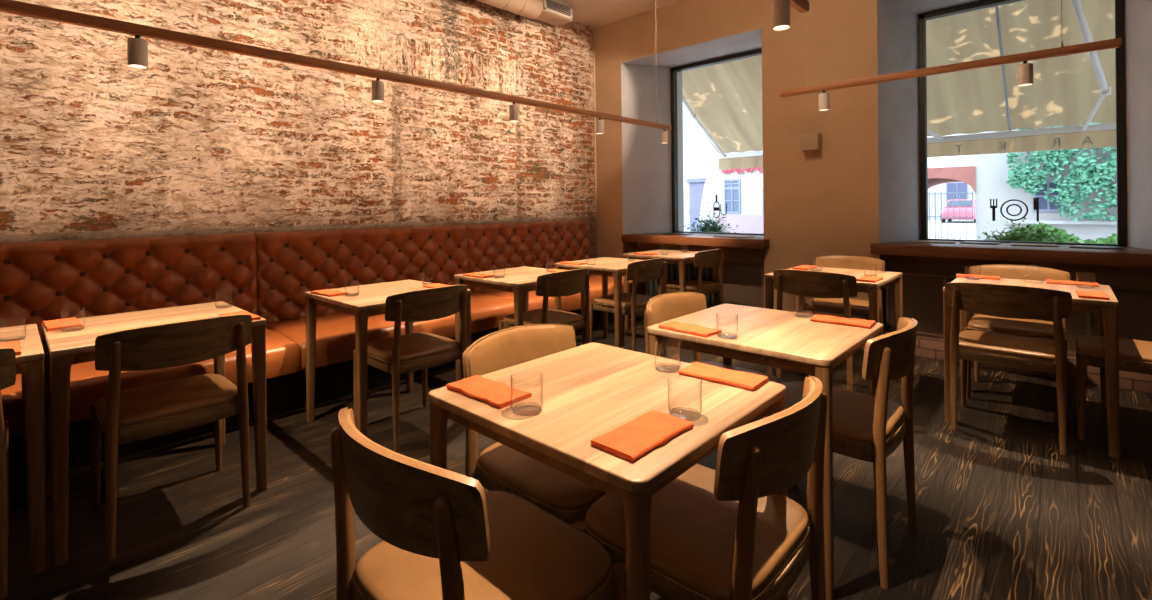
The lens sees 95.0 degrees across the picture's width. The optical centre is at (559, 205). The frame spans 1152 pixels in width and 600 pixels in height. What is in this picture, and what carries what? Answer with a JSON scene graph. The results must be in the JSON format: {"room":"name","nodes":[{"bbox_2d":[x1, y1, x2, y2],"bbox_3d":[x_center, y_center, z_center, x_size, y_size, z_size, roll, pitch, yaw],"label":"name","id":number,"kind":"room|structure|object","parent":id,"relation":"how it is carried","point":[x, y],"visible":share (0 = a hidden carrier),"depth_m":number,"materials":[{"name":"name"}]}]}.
{"room":"restaurant","nodes":[
{"label":"restaurant","id":0,"kind":"room"},
{"bbox_2d":[0,0,596,322],"bbox_3d":[-2.183,-0.462,3.910,0.150,3.440,9.250,-1,0,44],"label":"wall","id":1,"kind":"structure","parent":0,"point":[196,140],"depth_m":3.95,"materials":[{"name":"brick"}]},
{"bbox_2d":[593,27,596,218],"bbox_3d":[0.434,-1.025,6.541,0.012,2.370,0.022,-1,0,44],"label":"trim","id":2,"kind":"structure","parent":1,"relation":"attached to","point":[593,27],"depth_m":6.54,"materials":[{"name":"beige"}]},
{"bbox_2d":[1,314,1151,599],"bbox_3d":[0.693,1.288,1.183,8.050,0.120,9.250,-1,0,44],"label":"floor","id":3,"kind":"structure","parent":0,"point":[1001,514],"depth_m":2.15,"materials":[{"name":"brown wood"}]},
{"bbox_2d":[0,347,15,599],"bbox_3d":[-2.085,0.851,1.673,0.506,0.813,0.504,-1,0,44],"label":"dining chair","id":4,"kind":"object","parent":3,"relation":"on","point":[7,355],"visible":1,"depth_m":1.70,"materials":[{"name":"brown wood"}]},
{"bbox_2d":[0,324,45,575],"bbox_3d":[-2.251,0.883,1.801,0.686,0.750,0.686,-1,0,44],"label":"dining table","id":5,"kind":"object","parent":3,"relation":"on","point":[30,364],"visible":0.96,"depth_m":1.80,"materials":[{"name":"brown wood"}]},
{"bbox_2d":[0,341,21,354],"bbox_3d":[-1.938,0.497,1.824,0.217,0.014,0.109,-1,0,44],"label":"folded napkin","id":6,"kind":"object","parent":5,"relation":"on","point":[15,345],"visible":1,"depth_m":1.85,"materials":[{"name":"orange fabric"}]},
{"bbox_2d":[0,233,300,486],"bbox_3d":[-2.482,0.727,2.790,0.936,1.068,1.800,-1,0,44],"label":"banquette section","id":7,"kind":"object","parent":3,"relation":"on","point":[40,281],"visible":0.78,"depth_m":3.02,"materials":[{"name":"leather"}]},
{"bbox_2d":[0,328,300,435],"bbox_3d":[-2.424,0.898,2.737,0.781,0.184,1.798,-1,0,44],"label":"seat cushion","id":8,"kind":"object","parent":7,"relation":"on","point":[88,384],"depth_m":2.61,"materials":[{"name":"leather"}]},
{"bbox_2d":[41,301,266,565],"bbox_3d":[-1.774,0.878,2.315,0.686,0.750,0.686,-1,0,44],"label":"dining table","id":9,"kind":"object","parent":3,"relation":"on","point":[64,348],"visible":0.81,"depth_m":2.23,"materials":[{"name":"brown wood"}]},
{"bbox_2d":[43,317,82,330],"bbox_3d":[-2.109,0.499,2.239,0.217,0.014,0.109,-1,0,42],"label":"folded napkin","id":10,"kind":"object","parent":9,"relation":"on","point":[67,323],"visible":1,"depth_m":2.21,"materials":[{"name":"orange fabric"}]},
{"bbox_2d":[219,310,260,320],"bbox_3d":[-1.429,0.492,2.357,0.217,0.014,0.109,-1,0,44],"label":"folded napkin","id":11,"kind":"object","parent":9,"relation":"on","point":[254,317],"visible":0.53,"depth_m":2.39,"materials":[{"name":"orange fabric"}]},
{"bbox_2d":[90,314,251,558],"bbox_3d":[-1.602,0.846,2.180,0.506,0.813,0.504,-1,0,44],"label":"dining chair","id":12,"kind":"object","parent":3,"relation":"on","point":[162,408],"visible":1,"depth_m":2.05,"materials":[{"name":"brown wood"}]},
{"bbox_2d":[9,316,639,490],"bbox_3d":[-1.820,1.248,2.993,0.015,0.012,7.800,-1,0,44],"label":"baseboard","id":13,"kind":"structure","parent":3,"relation":"on","point":[453,367],"depth_m":2.95,"materials":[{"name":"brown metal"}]},
{"bbox_2d":[253,225,513,408],"bbox_3d":[-1.239,0.714,4.092,0.936,1.068,1.800,-1,0,44],"label":"banquette section","id":14,"kind":"object","parent":3,"relation":"on","point":[290,264],"visible":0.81,"depth_m":3.91,"materials":[{"name":"leather"}]},
{"bbox_2d":[265,292,513,370],"bbox_3d":[-1.181,0.885,4.039,0.781,0.184,1.798,-1,0,44],"label":"seat cushion","id":15,"kind":"object","parent":14,"relation":"on","point":[335,329],"depth_m":3.65,"materials":[{"name":"leather"}]},
{"bbox_2d":[305,279,470,436],"bbox_3d":[-0.999,0.870,3.085,0.686,0.750,0.686,-1,0,44],"label":"dining table","id":16,"kind":"object","parent":3,"relation":"on","point":[363,302],"visible":0.73,"depth_m":2.99,"materials":[{"name":"brown wood"}]},
{"bbox_2d":[311,289,348,296],"bbox_3d":[-1.309,0.491,2.998,0.217,0.014,0.109,-1,0,38],"label":"folded napkin","id":17,"kind":"object","parent":16,"relation":"on","point":[325,292],"visible":1,"depth_m":2.97,"materials":[{"name":"orange fabric"}]},
{"bbox_2d":[423,283,448,287],"bbox_3d":[-0.720,0.485,3.180,0.217,0.014,0.109,-1,0,44],"label":"folded napkin","id":18,"kind":"object","parent":16,"relation":"on","point":[434,285],"visible":0.52,"depth_m":3.20,"materials":[{"name":"orange fabric"}]},
{"bbox_2d":[353,284,466,452],"bbox_3d":[-0.822,0.838,2.956,0.506,0.813,0.504,-1,0,44],"label":"dining chair","id":19,"kind":"object","parent":3,"relation":"on","point":[398,354],"visible":0.94,"depth_m":2.79,"materials":[{"name":"brown wood"}]},
{"bbox_2d":[330,407,626,599],"bbox_3d":[-0.184,0.831,1.138,0.504,0.813,0.506,-1,0,44],"label":"dining chair","id":20,"kind":"object","parent":3,"relation":"on","point":[444,537],"visible":0.99,"depth_m":1.06,"materials":[{"name":"brown wood"}]},
{"bbox_2d":[454,266,584,380],"bbox_3d":[-0.268,0.863,3.784,0.686,0.750,0.686,-1,0,44],"label":"dining table","id":21,"kind":"object","parent":3,"relation":"on","point":[519,281],"visible":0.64,"depth_m":3.65,"materials":[{"name":"brown wood"}]},
{"bbox_2d":[462,273,494,277],"bbox_3d":[-0.570,0.483,3.693,0.217,0.014,0.109,-1,0,39],"label":"folded napkin","id":22,"kind":"object","parent":21,"relation":"on","point":[479,275],"visible":0.99,"depth_m":3.66,"materials":[{"name":"orange fabric"}]},
{"bbox_2d":[546,269,565,271],"bbox_3d":[0.014,0.477,3.862,0.217,0.014,0.109,-1,0,44],"label":"folded napkin","id":23,"kind":"object","parent":21,"relation":"on","point":[551,270],"visible":0.44,"depth_m":3.88,"materials":[{"name":"orange fabric"}]},
{"bbox_2d":[499,268,589,343],"bbox_3d":[-0.091,0.830,3.661,0.506,0.813,0.504,-1,0,44],"label":"dining chair","id":24,"kind":"object","parent":3,"relation":"on","point":[575,281],"visible":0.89,"depth_m":3.54,"materials":[{"name":"brown wood"}]},
{"bbox_2d":[462,220,646,332],"bbox_3d":[-0.004,0.701,5.387,0.936,1.068,1.780,-1,0,44],"label":"banquette section","id":25,"kind":"object","parent":3,"relation":"on","point":[540,244],"visible":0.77,"depth_m":5.39,"materials":[{"name":"leather"}]},
{"bbox_2d":[472,274,646,311],"bbox_3d":[0.054,0.873,5.334,0.781,0.184,1.778,-1,0,44],"label":"seat cushion","id":26,"kind":"object","parent":25,"relation":"on","point":[572,302],"depth_m":4.91,"materials":[{"name":"leather"}]},
{"bbox_2d":[463,324,665,599],"bbox_3d":[0.005,0.829,1.669,0.506,0.813,0.504,-1,0,44],"label":"dining chair","id":27,"kind":"object","parent":3,"relation":"on","point":[499,467],"visible":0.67,"depth_m":1.61,"materials":[{"name":"beige leather"}]},
{"bbox_2d":[429,343,787,599],"bbox_3d":[0.133,0.859,1.400,0.686,0.750,0.686,-1,0,44],"label":"dining table","id":28,"kind":"object","parent":3,"relation":"on","point":[586,392],"visible":0.85,"depth_m":1.25,"materials":[{"name":"brown wood"}]},
{"bbox_2d":[446,375,531,408],"bbox_3d":[-0.187,0.479,1.375,0.217,0.014,0.109,-1,0,43],"label":"folded napkin","id":29,"kind":"object","parent":28,"relation":"on","point":[499,395],"visible":1,"depth_m":1.35,"materials":[{"name":"orange fabric"}]},
{"bbox_2d":[591,410,693,461],"bbox_3d":[0.176,0.476,1.106,0.109,0.014,0.217,-1,0,45],"label":"folded napkin","id":30,"kind":"object","parent":28,"relation":"on","point":[630,441],"visible":1,"depth_m":1.08,"materials":[{"name":"orange fabric"}]},
{"bbox_2d":[668,380,701,415],"bbox_3d":[0.287,0.440,1.211,0.076,0.084,0.076,-1,0,44],"label":"tumbler","id":31,"kind":"object","parent":28,"relation":"on","point":[668,380],"visible":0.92,"depth_m":1.21,"materials":[{"name":"clear glass"}]},
{"bbox_2d":[678,362,768,390],"bbox_3d":[0.455,0.473,1.476,0.217,0.014,0.109,-1,0,42],"label":"folded napkin","id":32,"kind":"object","parent":28,"relation":"on","point":[745,380],"visible":1,"depth_m":1.45,"materials":[{"name":"orange fabric"}]},
{"bbox_2d":[554,257,666,349],"bbox_3d":[0.434,0.856,4.491,0.686,0.750,0.686,-1,0,44],"label":"dining table","id":33,"kind":"object","parent":3,"relation":"on","point":[616,268],"visible":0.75,"depth_m":4.26,"materials":[{"name":"brown wood"}]},
{"bbox_2d":[559,261,586,264],"bbox_3d":[0.110,0.476,4.412,0.217,0.014,0.109,-1,0,40],"label":"folded napkin","id":34,"kind":"object","parent":33,"relation":"on","point":[564,262],"visible":1,"depth_m":4.40,"materials":[{"name":"orange fabric"}]},
{"bbox_2d":[589,258,666,354],"bbox_3d":[0.572,0.823,4.328,0.506,0.813,0.504,-1,0,44],"label":"dining chair","id":35,"kind":"object","parent":3,"relation":"on","point":[633,304],"visible":0.81,"depth_m":4.15,"materials":[{"name":"brown wood"}]},
{"bbox_2d":[623,249,718,329],"bbox_3d":[1.113,0.849,5.275,0.686,0.750,0.686,-1,0,44],"label":"dining table","id":36,"kind":"object","parent":3,"relation":"on","point":[681,258],"visible":0.48,"depth_m":5.15,"materials":[{"name":"brown wood"}]},
{"bbox_2d":[634,252,657,254],"bbox_3d":[0.845,0.469,5.197,0.217,0.014,0.109,-1,0,41],"label":"folded napkin","id":37,"kind":"object","parent":36,"relation":"on","point":[639,253],"visible":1,"depth_m":5.17,"materials":[{"name":"orange fabric"}]},
{"bbox_2d":[659,249,722,304],"bbox_3d":[1.299,0.816,5.154,0.506,0.813,0.504,-1,0,44],"label":"dining chair","id":38,"kind":"object","parent":3,"relation":"on","point":[708,258],"visible":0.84,"depth_m":4.99,"materials":[{"name":"brown wood"}]},
{"bbox_2d":[572,376,826,599],"bbox_3d":[0.364,0.825,1.306,0.506,0.813,0.504,-1,0,44],"label":"dining chair","id":39,"kind":"object","parent":3,"relation":"on","point":[726,532],"visible":0.9,"depth_m":1.16,"materials":[{"name":"beige leather"}]},
{"bbox_2d":[644,292,786,383],"bbox_3d":[0.675,0.822,2.343,0.506,0.813,0.504,-1,0,44],"label":"dining chair","id":40,"kind":"object","parent":3,"relation":"on","point":[660,308],"visible":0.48,"depth_m":2.49,"materials":[{"name":"beige leather"}]},
{"bbox_2d":[647,304,882,599],"bbox_3d":[0.825,0.852,2.109,0.686,0.750,0.686,-1,0,44],"label":"dining table","id":41,"kind":"object","parent":3,"relation":"on","point":[787,340],"visible":0.75,"depth_m":1.90,"materials":[{"name":"brown wood"}]},
{"bbox_2d":[658,321,721,336],"bbox_3d":[0.500,0.472,2.037,0.109,0.014,0.217,-1,0,-43],"label":"folded napkin","id":42,"kind":"object","parent":41,"relation":"on","point":[693,329],"visible":0.98,"depth_m":2.02,"materials":[{"name":"orange fabric"}]},
{"bbox_2d":[810,314,875,328],"bbox_3d":[1.147,0.466,2.142,0.217,0.014,0.109,-1,0,41],"label":"folded napkin","id":43,"kind":"object","parent":41,"relation":"on","point":[862,323],"visible":1,"depth_m":2.12,"materials":[{"name":"orange fabric"}]},
{"bbox_2d":[773,269,870,390],"bbox_3d":[1.741,0.811,3.503,0.504,0.813,0.506,-1,0,44],"label":"dining chair","id":44,"kind":"object","parent":3,"relation":"on","point":[805,283],"visible":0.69,"depth_m":3.31,"materials":[{"name":"brown wood"}]},
{"bbox_2d":[764,267,902,393],"bbox_3d":[1.894,0.840,3.646,0.686,0.750,0.686,-1,0,44],"label":"dining table","id":45,"kind":"object","parent":3,"relation":"on","point":[895,278],"visible":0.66,"depth_m":3.62,"materials":[{"name":"brown wood"}]},
{"bbox_2d":[792,265,816,269],"bbox_3d":[1.833,0.458,3.950,0.109,0.014,0.217,-1,0,44],"label":"folded napkin","id":46,"kind":"object","parent":45,"relation":"on","point":[803,267],"visible":0.99,"depth_m":3.90,"materials":[{"name":"orange fabric"}]},
{"bbox_2d":[856,276,883,282],"bbox_3d":[1.946,0.457,3.317,0.109,0.014,0.217,-1,0,44],"label":"folded napkin","id":47,"kind":"object","parent":45,"relation":"on","point":[873,279],"visible":0.98,"depth_m":3.28,"materials":[{"name":"orange fabric"}]},
{"bbox_2d":[758,317,917,588],"bbox_3d":[1.046,0.818,1.992,0.506,0.813,0.504,-1,0,44],"label":"dining chair","id":48,"kind":"object","parent":3,"relation":"on","point":[869,428],"visible":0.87,"depth_m":1.77,"materials":[{"name":"brown wood"}]},
{"bbox_2d":[801,255,884,349],"bbox_3d":[2.194,0.806,4.093,0.504,0.813,0.506,-1,0,44],"label":"dining chair","id":49,"kind":"object","parent":3,"relation":"on","point":[860,308],"visible":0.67,"depth_m":4.08,"materials":[{"name":"brown wood"}]},
{"bbox_2d":[945,282,1071,454],"bbox_3d":[2.430,0.804,2.865,0.504,0.813,0.506,-1,0,44],"label":"dining chair","id":50,"kind":"object","parent":3,"relation":"on","point":[997,300],"visible":1,"depth_m":2.72,"materials":[{"name":"brown wood"}]},
{"bbox_2d":[965,264,1069,398],"bbox_3d":[2.883,0.799,3.339,0.504,0.813,0.506,-1,0,44],"label":"dining chair","id":51,"kind":"object","parent":3,"relation":"on","point":[1022,327],"visible":0.6,"depth_m":3.34,"materials":[{"name":"brown wood"}]},
{"bbox_2d":[943,277,1119,458],"bbox_3d":[2.657,0.833,3.002,0.686,0.750,0.686,-1,0,44],"label":"dining table","id":52,"kind":"object","parent":3,"relation":"on","point":[1107,310],"visible":0.62,"depth_m":2.61,"materials":[{"name":"brown wood"}]},
{"bbox_2d":[956,274,999,279],"bbox_3d":[2.667,0.450,3.369,0.217,0.014,0.109,-1,0,38],"label":"folded napkin","id":53,"kind":"object","parent":52,"relation":"on","point":[957,275],"visible":0.99,"depth_m":3.34,"materials":[{"name":"orange fabric"}]},
{"bbox_2d":[1046,280,1098,286],"bbox_3d":[2.974,0.447,3.068,0.217,0.014,0.109,-1,0,43],"label":"folded napkin","id":54,"kind":"object","parent":52,"relation":"on","point":[1063,282],"visible":1,"depth_m":3.05,"materials":[{"name":"orange fabric"}]},
{"bbox_2d":[1076,290,1109,299],"bbox_3d":[2.700,0.449,2.680,0.109,0.014,0.217,-1,0,41],"label":"folded napkin","id":55,"kind":"object","parent":52,"relation":"on","point":[1081,293],"visible":1,"depth_m":2.64,"materials":[{"name":"orange fabric"}]},
{"bbox_2d":[1075,335,1151,439],"bbox_3d":[3.018,0.798,2.726,0.506,0.813,0.504,-1,0,44],"label":"dining chair","id":56,"kind":"object","parent":3,"relation":"on","point":[1135,356],"visible":0.91,"depth_m":2.72,"materials":[{"name":"brown wood"}]},
{"bbox_2d":[559,0,681,27],"bbox_3d":[0.663,-2.312,1.190,8.050,0.200,9.270,-1,0,44],"label":"ceiling","id":57,"kind":"structure","parent":0,"point":[592,13],"depth_m":5.92,"materials":[{"name":"paint"}]},
{"bbox_2d":[0,0,671,130],"bbox_3d":[-1.525,-1.460,2.546,0.056,1.459,7.600,-1,0,44],"label":"track","id":58,"kind":"object","parent":57,"relation":"hanging from","point":[7,6],"visible":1,"depth_m":2.59,"materials":[{"name":"brown wood"}]},
{"bbox_2d":[127,35,147,68],"bbox_3d":[-1.800,-0.662,2.250,0.068,0.138,0.068,-1,0,44],"label":"track spotlight","id":59,"kind":"object","parent":58,"relation":"attached to","point":[137,48],"visible":1,"depth_m":2.23,"materials":[{"name":"white paint"}]},
{"bbox_2d":[372,78,383,102],"bbox_3d":[-1.047,-0.670,3.038,0.068,0.138,0.068,-1,0,44],"label":"track spotlight","id":60,"kind":"object","parent":58,"relation":"attached to","point":[377,86],"visible":1,"depth_m":3.01,"materials":[{"name":"white paint"}]},
{"bbox_2d":[509,102,518,121],"bbox_3d":[-0.329,-0.678,3.791,0.068,0.138,0.068,-1,0,44],"label":"track spotlight","id":61,"kind":"object","parent":58,"relation":"attached to","point":[513,109],"visible":1,"depth_m":3.76,"materials":[{"name":"white paint"}]},
{"bbox_2d":[596,118,603,133],"bbox_3d":[0.341,-0.685,4.492,0.068,0.138,0.068,-1,0,44],"label":"track spotlight","id":62,"kind":"object","parent":58,"relation":"attached to","point":[599,123],"visible":1,"depth_m":4.46,"materials":[{"name":"white paint"}]},
{"bbox_2d":[661,129,667,142],"bbox_3d":[1.038,-0.692,5.223,0.068,0.138,0.068,-1,0,44],"label":"track spotlight","id":63,"kind":"object","parent":58,"relation":"attached to","point":[664,134],"visible":1,"depth_m":5.20,"materials":[{"name":"white paint"}]},
{"bbox_2d":[477,0,542,18],"bbox_3d":[-2.633,-2.073,3.086,0.264,0.264,6.860,-1,0,44],"label":"ventilation duct","id":64,"kind":"object","parent":57,"relation":"attached to","point":[531,9],"visible":1,"depth_m":5.33,"materials":[{"name":"beige"}]},
{"bbox_2d":[536,0,572,26],"bbox_3d":[-0.101,-2.121,5.742,0.257,0.164,0.480,-1,0,44],"label":"grille","id":65,"kind":"object","parent":64,"relation":"attached to","point":[557,13],"visible":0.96,"depth_m":5.71,"materials":[{"name":"beige"}]},
{"bbox_2d":[790,0,809,12],"bbox_3d":[-0.658,-1.526,0.544,0.056,1.344,5.100,-1,0,44],"label":"track","id":66,"kind":"object","parent":57,"relation":"hanging from","point":[802,6],"visible":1,"depth_m":2.32,"materials":[{"name":"brown wood"}]},
{"bbox_2d":[772,0,789,30],"bbox_3d":[0.917,-0.805,2.186,0.068,0.138,0.068,-1,0,44],"label":"track spotlight","id":67,"kind":"object","parent":66,"relation":"attached to","point":[780,8],"visible":1,"depth_m":2.16,"materials":[{"name":"white paint"}]},
{"bbox_2d":[780,0,1121,96],"bbox_3d":[2.247,-1.519,3.300,1.723,1.419,0.056,-1,0,44],"label":"track","id":68,"kind":"object","parent":57,"relation":"hanging from","point":[1117,42],"visible":1,"depth_m":3.13,"materials":[{"name":"brown wood"}]},
{"bbox_2d":[819,91,828,110],"bbox_3d":[1.846,-0.740,3.691,0.068,0.138,0.068,-1,0,44],"label":"track spotlight","id":69,"kind":"object","parent":68,"relation":"attached to","point":[823,97],"visible":1,"depth_m":3.66,"materials":[{"name":"white paint"}]},
{"bbox_2d":[1017,61,1032,85],"bbox_3d":[2.610,-0.748,2.962,0.068,0.138,0.068,-1,0,44],"label":"track spotlight","id":70,"kind":"object","parent":68,"relation":"attached to","point":[1025,70],"visible":1,"depth_m":2.94,"materials":[{"name":"white paint"}]},
{"bbox_2d":[595,0,1151,355],"bbox_3d":[3.575,-0.522,4.186,7.800,3.440,0.900,-1,0,44],"label":"wall","id":71,"kind":"structure","parent":0,"point":[824,202],"depth_m":4.86,"materials":[{"name":"beige paint"}]},
{"bbox_2d":[621,28,763,233],"bbox_3d":[1.659,-0.685,6.012,1.690,2.075,0.901,-1,0,44],"label":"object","id":72,"kind":"structure","parent":71,"relation":"attached to","point":[646,161],"depth_m":6.37,"materials":[{"name":"grey paint"}]},
{"bbox_2d":[621,232,769,248],"bbox_3d":[1.577,0.366,5.834,1.690,0.085,0.723,-1,0,44],"label":"window sill","id":73,"kind":"structure","parent":71,"relation":"attached to","point":[699,239],"depth_m":5.54,"materials":[{"name":"brown wood"}]},
{"bbox_2d":[663,233,692,234],"bbox_3d":[1.367,0.321,6.093,0.300,0.010,0.220,-1,0,29],"label":"booklet","id":74,"kind":"object","parent":73,"relation":"on","point":[664,233],"visible":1,"depth_m":6.05,"materials":[{"name":"grey"}]},
{"bbox_2d":[714,235,754,237],"bbox_3d":[1.819,0.316,5.524,0.240,0.010,0.360,-1,0,-26],"label":"booklet","id":75,"kind":"object","parent":73,"relation":"on","point":[731,236],"visible":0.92,"depth_m":5.43,"materials":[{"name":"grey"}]},
{"bbox_2d":[670,49,763,234],"bbox_3d":[1.859,-0.687,6.112,1.260,2.035,0.080,-1,0,44],"label":"window","id":76,"kind":"structure","parent":71,"relation":"in","point":[673,71],"depth_m":6.50,"materials":[{"name":"black"}]},
{"bbox_2d":[713,195,719,217],"bbox_3d":[1.824,0.008,6.148,0.080,0.274,0.002,-1,0,44],"label":"sticker","id":77,"kind":"object","parent":76,"relation":"attached to","point":[714,208],"visible":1,"depth_m":6.15,"materials":[{"name":"black plastic"}]},
{"bbox_2d":[719,260,763,307],"bbox_3d":[1.824,0.806,5.343,0.490,0.500,0.026,-1,0,44],"label":"screen","id":78,"kind":"object","parent":71,"relation":"attached to","point":[743,281],"visible":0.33,"depth_m":5.32,"materials":[{"name":"brown wood"}]},
{"bbox_2d":[800,132,821,151],"bbox_3d":[2.254,-0.580,4.744,0.154,0.163,0.115,-1,0,44],"label":"wall lamp","id":79,"kind":"object","parent":71,"relation":"attached to","point":[809,141],"visible":1,"depth_m":4.70,"materials":[{"name":"beige"}]},
{"bbox_2d":[682,0,1115,169],"bbox_3d":[4.439,-1.300,5.144,7.060,1.437,1.680,-1,0,44],"label":"awning","id":80,"kind":"object","parent":71,"relation":"attached to","point":[724,99],"visible":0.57,"depth_m":5.39,"materials":[{"name":"fabric"}]},
{"bbox_2d":[870,241,1151,267],"bbox_3d":[3.470,0.346,4.027,1.785,0.085,0.723,-1,0,44],"label":"window sill","id":81,"kind":"structure","parent":71,"relation":"attached to","point":[1130,256],"depth_m":3.77,"materials":[{"name":"brown wood"}]},
{"bbox_2d":[911,240,955,243],"bbox_3d":[3.153,0.302,4.459,0.300,0.010,0.220,-1,0,35],"label":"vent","id":82,"kind":"object","parent":81,"relation":"on","point":[913,241],"visible":1,"depth_m":4.42,"materials":[{"name":"grey metal"}]},
{"bbox_2d":[960,241,1001,244],"bbox_3d":[3.411,0.300,4.281,0.180,0.010,0.240,-1,0,-41],"label":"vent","id":83,"kind":"object","parent":81,"relation":"on","point":[965,242],"visible":1,"depth_m":4.25,"materials":[{"name":"grey metal"}]},
{"bbox_2d":[1010,243,1058,246],"bbox_3d":[3.622,0.297,4.038,0.270,0.010,0.220,-1,0,38],"label":"vent","id":84,"kind":"object","parent":81,"relation":"on","point":[1011,244],"visible":1,"depth_m":4.00,"materials":[{"name":"grey metal"}]},
{"bbox_2d":[1069,245,1124,249],"bbox_3d":[3.841,0.295,3.775,0.220,0.010,0.270,-1,0,-41],"label":"vent","id":85,"kind":"object","parent":81,"relation":"on","point":[1073,246],"visible":1,"depth_m":3.74,"materials":[{"name":"grey metal"}]},
{"bbox_2d":[877,0,1151,249],"bbox_3d":[3.583,-0.705,4.175,1.670,2.075,0.901,-1,0,44],"label":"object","id":86,"kind":"structure","parent":71,"relation":"attached to","point":[897,20],"depth_m":4.47,"materials":[{"name":"grey paint"}]},
{"bbox_2d":[883,330,1151,393],"bbox_3d":[3.309,1.123,3.868,1.670,0.155,0.110,-1,0,44],"label":"baseboard","id":87,"kind":"structure","parent":71,"relation":"attached to","point":[930,347],"depth_m":3.62,"materials":[{"name":"brown brick"}]},
{"bbox_2d":[886,271,1151,355],"bbox_3d":[3.336,0.790,3.900,1.610,0.500,0.026,-1,0,44],"label":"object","id":88,"kind":"object","parent":71,"relation":"attached to","point":[922,293],"visible":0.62,"depth_m":4.15,"materials":[{"name":"brown wood"}]},
{"bbox_2d":[919,0,1125,245],"bbox_3d":[3.718,-0.706,4.338,1.260,2.035,0.080,-1,0,44],"label":"window","id":89,"kind":"structure","parent":71,"relation":"in","point":[1119,4],"depth_m":4.25,"materials":[{"name":"black"}]},
{"bbox_2d":[990,199,996,220],"bbox_3d":[3.634,0.032,4.421,0.047,0.186,0.002,-1,0,44],"label":"sticker","id":90,"kind":"object","parent":89,"relation":"attached to","point":[993,207],"visible":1,"depth_m":4.42,"materials":[{"name":"black plastic"}]},
{"bbox_2d":[1000,199,1027,220],"bbox_3d":[3.727,0.033,4.332,0.176,0.176,0.002,-1,0,44],"label":"sticker","id":91,"kind":"object","parent":89,"relation":"attached to","point":[1019,213],"visible":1,"depth_m":4.33,"materials":[{"name":"black plastic"}]},
{"bbox_2d":[1033,198,1038,221],"bbox_3d":[3.825,0.030,4.239,0.032,0.190,0.002,-1,0,44],"label":"sticker","id":92,"kind":"object","parent":89,"relation":"attached to","point":[1035,200],"visible":1,"depth_m":4.23,"materials":[{"name":"black plastic"}]},
{"bbox_3d":[1.406,1.175,5.726,1.690,0.090,0.110,-1,0,44],"label":"trim","id":93,"kind":"structure","parent":71,"relation":"attached to","visible":0},
{"bbox_2d":[644,263,713,307],"bbox_3d":[1.282,0.842,5.946,1.060,0.560,0.090,-1,0,44],"label":"radiator","id":94,"kind":"object","parent":93,"relation":"on","point":[672,269],"visible":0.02,"depth_m":5.78,"materials":[{"name":"grey"}]},
{"label":"outside","id":95,"kind":"structure","parent":0,"visible":0},
{"bbox_2d":[928,219,975,239],"bbox_3d":[18.995,1.098,34.377,100.000,0.120,64.050,-1,0,44],"label":"ground","id":96,"kind":"structure","parent":95,"point":[932,221],"depth_m":23.57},
{"bbox_2d":[699,176,715,229],"bbox_3d":[3.964,0.194,14.189,0.481,2.000,0.481,-1,0,44],"label":"closed parasol","id":97,"kind":"object","parent":96,"relation":"on","point":[707,196],"visible":0.52,"depth_m":14.10,"materials":[{"name":"white fabric"}]},
{"bbox_2d":[684,202,737,232],"bbox_3d":[1.911,0.582,6.814,0.772,1.267,0.457,-1,0,29],"label":"planter","id":98,"kind":"object","parent":96,"relation":"on","point":[706,227],"visible":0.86,"depth_m":6.75,"materials":[{"name":"green"}]},
{"bbox_2d":[683,104,763,233],"bbox_3d":[7.426,-2.842,23.890,12.800,8.000,5.140,-1,0,44],"label":"building","id":99,"kind":"structure","parent":96,"relation":"on","point":[742,193],"depth_m":21.52,"materials":[{"name":"grey paint"}]},
{"bbox_2d":[721,167,762,173],"bbox_3d":[7.342,-1.454,20.528,2.271,0.413,0.048,-1,0,44],"label":"shop sign","id":100,"kind":"object","parent":99,"relation":"attached to","point":[746,169],"visible":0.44,"depth_m":20.71,"materials":[{"name":"pink"}]},
{"bbox_2d":[928,182,975,219],"bbox_3d":[26.229,-3.537,40.559,30.000,9.000,3.050,-1,0,44],"label":"building","id":101,"kind":"structure","parent":96,"relation":"on","point":[956,187],"depth_m":37.50,"materials":[{"name":"grey paint"}]},
{"bbox_2d":[940,199,975,222],"bbox_3d":[24.400,0.292,32.010,1.760,1.379,3.900,-1,0,44],"label":"parked car","id":102,"kind":"object","parent":96,"relation":"on","point":[962,201],"visible":0.6,"depth_m":30.96,"materials":[{"name":"red paint"}]},
{"bbox_2d":[927,125,1116,242],"bbox_3d":[17.130,-2.443,9.720,20.600,7.000,4.250,-1,0,44],"label":"building","id":103,"kind":"structure","parent":96,"relation":"on","point":[987,174],"depth_m":12.99,"materials":[{"name":"grey paint"}]},
{"bbox_2d":[928,191,973,239],"bbox_3d":[9.899,0.372,13.918,1.600,1.480,0.024,-1,0,44],"label":"iron gate","id":104,"kind":"object","parent":103,"relation":"attached to","point":[941,193],"visible":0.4,"depth_m":13.64,"materials":[{"name":"grey metal"}]},
{"bbox_2d":[1005,122,1116,221],"bbox_3d":[12.273,-0.996,11.240,4.274,2.710,0.316,-1,0,44],"label":"climbing ivy","id":105,"kind":"object","parent":103,"relation":"attached to","point":[1088,177],"visible":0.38,"depth_m":11.89,"materials":[{"name":"green plant"}]},
{"bbox_2d":[978,217,1074,242],"bbox_3d":[4.126,0.647,4.713,0.802,1.090,0.457,-1,0,44],"label":"planter","id":106,"kind":"object","parent":96,"relation":"on","point":[1023,236],"visible":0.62,"depth_m":4.67,"materials":[{"name":"green"}]},
{"bbox_2d":[1004,222,1116,243],"bbox_3d":[6.270,0.671,5.911,2.200,0.998,0.369,-1,0,44],"label":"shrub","id":107,"kind":"object","parent":96,"relation":"on","point":[1112,239],"visible":0.12,"depth_m":6.17,"materials":[{"name":"green plant"}]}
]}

